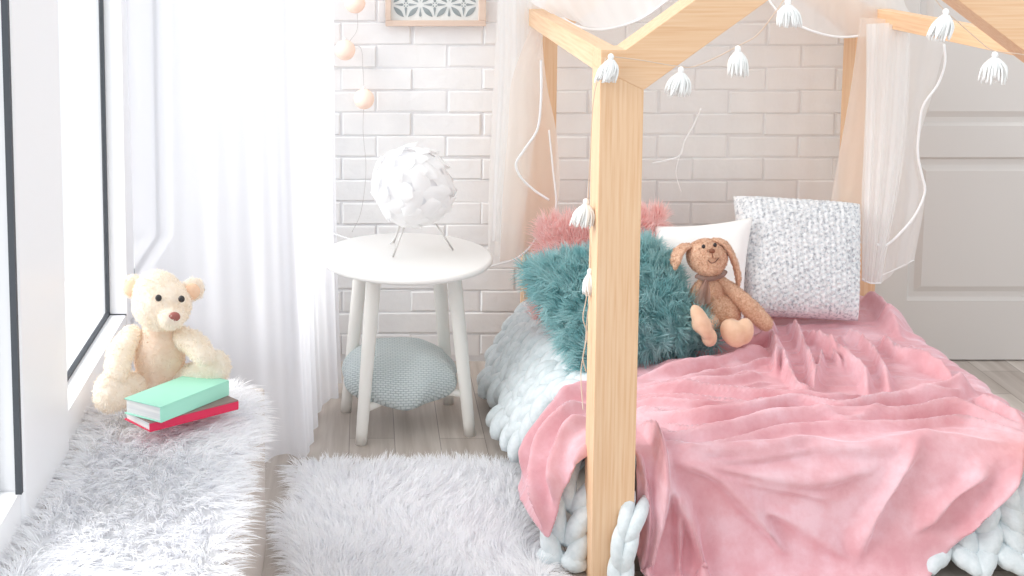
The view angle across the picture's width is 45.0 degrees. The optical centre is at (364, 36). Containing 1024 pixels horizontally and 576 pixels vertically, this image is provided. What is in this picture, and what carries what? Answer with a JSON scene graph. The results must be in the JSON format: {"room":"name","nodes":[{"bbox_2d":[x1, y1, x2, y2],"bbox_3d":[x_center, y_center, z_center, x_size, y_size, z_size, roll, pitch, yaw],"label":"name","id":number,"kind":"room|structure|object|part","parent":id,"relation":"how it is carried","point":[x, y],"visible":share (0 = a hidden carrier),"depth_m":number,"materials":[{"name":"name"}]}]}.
{"room":"children's room","nodes":[
{"label":"children's room","id":0,"kind":"room"},
{"bbox_2d":[6,254,134,567],"bbox_3d":[-0.760,-0.128,1.786,0.200,2.900,4.780,0,6,0],"label":"wall","id":1,"kind":"structure","parent":0,"point":[77,283],"depth_m":3.33,"materials":[{"name":"white paint"}]},
{"bbox_2d":[0,0,22,566],"bbox_3d":[-0.655,-0.049,1.243,0.099,2.050,1.784,0,6,0],"label":"window","id":2,"kind":"structure","parent":1,"relation":"in","point":[10,506],"depth_m":2.11,"materials":[{"name":"white"}]},
{"bbox_2d":[0,0,68,525],"bbox_3d":[-0.682,-0.148,2.236,0.156,2.050,0.330,0,6,0],"label":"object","id":3,"kind":"structure","parent":1,"relation":"attached to","point":[34,30],"depth_m":2.22,"materials":[{"name":"white"}]},
{"bbox_2d":[67,0,133,442],"bbox_3d":[-0.656,-0.201,2.761,0.097,2.050,0.735,0,6,0],"label":"window","id":4,"kind":"structure","parent":1,"relation":"in","point":[105,55],"depth_m":3.07,"materials":[{"name":"white plastic"}]},
{"bbox_2d":[126,0,341,462],"bbox_3d":[-0.251,-0.019,3.362,0.255,2.356,0.881,4,7,33],"label":"curtain","id":5,"kind":"object","parent":4,"relation":"hanging from","point":[232,102],"visible":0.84,"depth_m":3.26,"materials":[{"name":"white fabric"}]},
{"bbox_2d":[131,267,136,324],"bbox_3d":[-0.656,-0.274,3.490,0.097,2.050,0.720,0,6,0],"label":"window","id":6,"kind":"structure","parent":1,"relation":"in","point":[133,317],"depth_m":3.24,"materials":[{"name":"white"}]},
{"bbox_2d":[75,0,843,360],"bbox_3d":[0.325,-0.383,4.063,2.550,2.954,0.198,0,6,0],"label":"wall","id":7,"kind":"structure","parent":0,"point":[774,130],"depth_m":4.04,"materials":[{"name":"white brick"}]},
{"bbox_2d":[335,0,373,231],"bbox_3d":[-0.034,0.168,3.961,0.128,0.964,0.067,0,6,0],"label":"string lights","id":8,"kind":"object","parent":7,"relation":"hanging from","point":[344,49],"visible":1,"depth_m":3.93,"materials":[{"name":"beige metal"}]},
{"bbox_2d":[385,0,485,25],"bbox_3d":[0.230,-0.199,3.964,0.326,0.327,0.028,0,6,0],"label":"picture frame","id":9,"kind":"object","parent":7,"relation":"attached to","point":[397,12],"visible":1,"depth_m":3.98,"materials":[{"name":"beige wood"}]},
{"bbox_3d":[0.227,-0.199,3.970,0.286,0.290,0.008,0,6,0],"label":"panel","id":10,"kind":"part","parent":9,"relation":"part of","materials":[{"name":"white"}]},
{"bbox_2d":[875,0,1023,359],"bbox_3d":[2.131,0.081,4.007,0.889,2.029,0.106,0,6,0],"label":"door","id":11,"kind":"structure","parent":7,"relation":"in","point":[962,290],"depth_m":4.08,"materials":[{"name":"white wood"}]},
{"bbox_3d":[2.130,0.642,4.083,0.620,0.490,0.014,0,6,0],"label":"panel","id":12,"kind":"part","parent":11,"relation":"part of","materials":[{"name":"white wood"}]},
{"bbox_3d":[2.130,-0.266,3.992,0.620,1.125,0.014,0,6,0],"label":"panel","id":13,"kind":"part","parent":11,"relation":"part of","materials":[{"name":"white wood"}]},
{"bbox_2d":[262,360,1023,575],"bbox_3d":[1.325,1.349,1.984,4.550,0.080,4.880,0,6,0],"label":"floor","id":14,"kind":"structure","parent":0,"point":[434,426],"depth_m":3.55,"materials":[{"name":"beige wood"}]},
{"bbox_2d":[8,388,265,575],"bbox_3d":[-0.420,1.139,1.677,0.371,0.400,2.410,0,6,0],"label":"window seat","id":15,"kind":"object","parent":14,"relation":"on","point":[261,532],"visible":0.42,"depth_m":2.67,"materials":[{"name":"beige"}]},
{"bbox_2d":[0,375,281,575],"bbox_3d":[-0.415,0.906,1.824,0.493,0.105,2.160,0,6,0],"label":"fur throw","id":16,"kind":"object","parent":15,"relation":"on","point":[132,500],"visible":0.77,"depth_m":2.27,"materials":[{"name":"white fur"}]},
{"bbox_2d":[90,269,232,414],"bbox_3d":[-0.437,0.664,2.650,0.302,0.312,0.177,0,6,0],"label":"teddy bear","id":17,"kind":"object","parent":16,"relation":"on","point":[161,303],"visible":0.84,"depth_m":2.63},
{"bbox_3d":[-0.519,0.763,2.639,0.088,0.103,0.160,5,8,43],"label":"leg","id":18,"kind":"part","parent":17,"relation":"part of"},
{"bbox_3d":[-0.528,0.691,2.646,0.072,0.124,0.119,2,6,20],"label":"arm","id":19,"kind":"part","parent":17,"relation":"part of"},
{"bbox_3d":[-0.371,0.666,2.642,0.067,0.077,0.145,-5,8,-44],"label":"arm","id":20,"kind":"part","parent":17,"relation":"part of"},
{"bbox_3d":[-0.370,0.738,2.667,0.168,0.128,0.077,1,6,13],"label":"leg","id":21,"kind":"part","parent":17,"relation":"part of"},
{"bbox_2d":[124,396,238,431],"bbox_3d":[-0.387,0.787,2.576,0.222,0.021,0.089,-4,7,-34],"label":"book","id":22,"kind":"object","parent":16,"relation":"on","point":[225,404],"visible":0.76,"depth_m":2.54,"materials":[{"name":"red paper"}]},
{"bbox_2d":[124,376,228,422],"bbox_3d":[-0.395,0.759,2.575,0.094,0.034,0.208,5,7,40],"label":"book","id":23,"kind":"object","parent":22,"relation":"on","point":[171,399],"visible":0.91,"depth_m":2.54,"materials":[{"name":"green paper"}]},
{"bbox_2d":[342,337,456,410],"bbox_3d":[0.102,0.991,3.616,0.344,0.161,0.284,0,6,0],"label":"cushion","id":24,"kind":"object","parent":14,"relation":"on","point":[409,373],"visible":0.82,"depth_m":3.52,"materials":[{"name":"grey fabric"}]},
{"bbox_2d":[322,233,492,445],"bbox_3d":[0.123,0.891,3.597,0.500,0.514,0.500,0,6,0],"label":"side table","id":25,"kind":"object","parent":14,"relation":"on","point":[419,258],"visible":0.88,"depth_m":3.51,"materials":[{"name":"white paint"}]},
{"bbox_3d":[-0.029,0.893,3.672,0.094,0.495,0.043,3,7,31],"label":"leg","id":26,"kind":"part","parent":25,"relation":"part of","materials":[{"name":"white paint"}]},
{"bbox_3d":[0.011,0.913,3.473,0.043,0.495,0.093,4,7,37],"label":"leg","id":27,"kind":"part","parent":25,"relation":"part of","materials":[{"name":"white paint"}]},
{"bbox_2d":[333,142,456,256],"bbox_3d":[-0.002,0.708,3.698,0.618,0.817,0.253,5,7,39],"label":"table lamp","id":28,"kind":"object","parent":25,"relation":"on","point":[413,187],"visible":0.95,"depth_m":3.48,"materials":[{"name":"white"}]},
{"bbox_3d":[0.100,0.587,3.538,0.046,0.102,0.005,-2,6,-23],"label":"leg","id":29,"kind":"part","parent":28,"relation":"part of","materials":[{"name":"silver metal"}]},
{"bbox_3d":[0.235,0.591,3.606,0.055,0.081,0.006,0,6,2],"label":"leg","id":30,"kind":"part","parent":28,"relation":"part of","materials":[{"name":"silver metal"}]},
{"bbox_3d":[0.235,0.888,3.722,0.043,0.495,0.093,4,7,37],"label":"leg","id":31,"kind":"part","parent":25,"relation":"part of","materials":[{"name":"white paint"}]},
{"bbox_3d":[0.275,0.908,3.523,0.094,0.495,0.043,3,7,31],"label":"leg","id":32,"kind":"part","parent":25,"relation":"part of","materials":[{"name":"white paint"}]},
{"bbox_2d":[265,448,575,575],"bbox_3d":[0.109,1.214,2.707,0.764,0.097,1.383,0,6,0],"label":"rug","id":33,"kind":"object","parent":14,"relation":"on","point":[392,516],"visible":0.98,"depth_m":2.99,"materials":[{"name":"white fur"}]},
{"bbox_2d":[520,0,1023,575],"bbox_3d":[1.064,0.382,3.291,1.116,1.585,1.274,0,6,0],"label":"bed","id":34,"kind":"object","parent":14,"relation":"on","point":[684,28],"visible":0.37,"depth_m":2.67,"materials":[{"name":"brown wood"}]},
{"bbox_3d":[0.553,0.530,3.899,0.094,1.170,0.094,0,6,0],"label":"post","id":35,"kind":"part","parent":34,"relation":"part of","materials":[{"name":"brown wood"}]},
{"bbox_3d":[0.553,0.647,2.725,0.094,1.170,0.094,0,6,0],"label":"post","id":36,"kind":"part","parent":34,"relation":"part of","materials":[{"name":"brown wood"}]},
{"bbox_2d":[488,0,946,283],"bbox_3d":[1.065,0.359,3.622,1.355,1.304,0.736,0,6,0],"label":"canopy","id":37,"kind":"object","parent":34,"relation":"hanging from","point":[879,169],"visible":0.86,"depth_m":3.73,"materials":[{"name":"white fabric"}]},
{"bbox_2d":[488,0,542,256],"bbox_3d":[0.476,0.227,3.801,0.176,0.933,0.016,0,6,0],"label":"drape","id":38,"kind":"object","parent":37,"relation":"hanging from","point":[518,47],"depth_m":3.79,"materials":[{"name":"white fabric"}]},
{"bbox_2d":[500,27,559,261],"bbox_3d":[0.515,0.319,3.786,0.183,0.777,0.009,0,6,-2],"label":"drape","id":39,"kind":"object","parent":37,"relation":"hanging from","point":[521,48],"depth_m":3.79,"materials":[{"name":"white fabric"}]},
{"bbox_2d":[831,18,885,243],"bbox_3d":[1.530,0.292,3.727,0.211,0.703,0.010,0,6,0],"label":"drape","id":40,"kind":"object","parent":37,"relation":"hanging from","point":[847,187],"depth_m":3.73,"materials":[{"name":"white fabric"}]},
{"bbox_2d":[862,23,943,282],"bbox_3d":[1.625,0.356,3.703,0.240,0.802,0.020,0,6,0],"label":"drape","id":41,"kind":"object","parent":37,"relation":"hanging from","point":[902,68],"depth_m":3.69,"materials":[{"name":"white fabric"}]},
{"bbox_2d":[569,0,1023,409],"bbox_3d":[0.963,0.333,2.621,1.033,0.996,0.123,1,6,5],"label":"garland","id":42,"kind":"object","parent":34,"relation":"hanging from","point":[943,27],"visible":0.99,"depth_m":2.59,"materials":[{"name":"beige fabric"}]},
{"bbox_3d":[1.575,0.530,3.899,0.094,1.170,0.094,0,6,0],"label":"post","id":43,"kind":"part","parent":34,"relation":"part of","materials":[{"name":"brown wood"}]},
{"bbox_3d":[1.089,1.038,3.362,0.936,0.225,1.055,0,6,0],"label":"mattress","id":44,"kind":"object","parent":34,"relation":"in","visible":0},
{"bbox_2d":[477,300,1023,575],"bbox_3d":[0.986,1.022,3.303,1.284,0.307,1.270,0,6,0],"label":"knit blanket","id":45,"kind":"object","parent":44,"relation":"on","point":[520,377],"visible":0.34,"depth_m":2.81,"materials":[{"name":"grey fabric"}]},
{"bbox_2d":[522,197,675,326],"bbox_3d":[0.709,0.686,3.675,0.503,0.391,0.301,0,6,0],"label":"cushion","id":46,"kind":"object","parent":45,"relation":"on","point":[550,233],"visible":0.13,"depth_m":3.66,"materials":[{"name":"pink fur"}]},
{"bbox_2d":[510,225,728,376],"bbox_3d":[0.704,0.744,3.378,0.547,0.372,0.405,-3,6,-24],"label":"cushion","id":47,"kind":"object","parent":45,"relation":"on","point":[554,280],"visible":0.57,"depth_m":3.31,"materials":[{"name":"teal fur"}]},
{"bbox_2d":[518,291,1023,575],"bbox_3d":[1.001,0.994,3.249,1.256,0.354,1.275,0,6,0],"label":"blanket","id":48,"kind":"object","parent":45,"relation":"on","point":[805,447],"visible":0.84,"depth_m":2.77,"materials":[{"name":"pink fabric"}]},
{"bbox_2d":[655,217,752,319],"bbox_3d":[0.979,0.696,3.598,0.336,0.312,0.184,1,6,8],"label":"linen pillow","id":49,"kind":"object","parent":48,"relation":"on","point":[736,233],"visible":0.34,"depth_m":3.59,"materials":[{"name":"white fabric"}]},
{"bbox_2d":[669,237,773,347],"bbox_3d":[0.990,0.700,3.348,0.285,0.277,0.227,0,6,0],"label":"rabbit","id":50,"kind":"object","parent":48,"relation":"on","point":[708,257],"visible":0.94,"depth_m":3.36},
{"bbox_3d":[0.919,0.723,3.390,0.077,0.123,0.048,-5,8,-41],"label":"arm","id":51,"kind":"part","parent":50,"relation":"part of","materials":[{"name":"brown fabric"}]},
{"bbox_3d":[0.936,0.771,3.322,0.070,0.112,0.175,3,7,30],"label":"leg","id":52,"kind":"part","parent":50,"relation":"part of","materials":[{"name":"beige fabric"}]},
{"bbox_3d":[1.002,0.792,3.331,0.089,0.077,0.154,0,6,0],"label":"leg","id":53,"kind":"part","parent":50,"relation":"part of","materials":[{"name":"beige fabric"}]},
{"bbox_3d":[1.050,0.736,3.384,0.166,0.157,0.059,1,6,10],"label":"arm","id":54,"kind":"part","parent":50,"relation":"part of","materials":[{"name":"brown fabric"}]},
{"bbox_2d":[733,196,860,320],"bbox_3d":[1.317,0.658,3.651,0.393,0.339,0.259,0,6,0],"label":"cushion","id":55,"kind":"object","parent":48,"relation":"on","point":[803,258],"visible":0.97,"depth_m":3.59,"materials":[{"name":"white fabric"}]}
]}

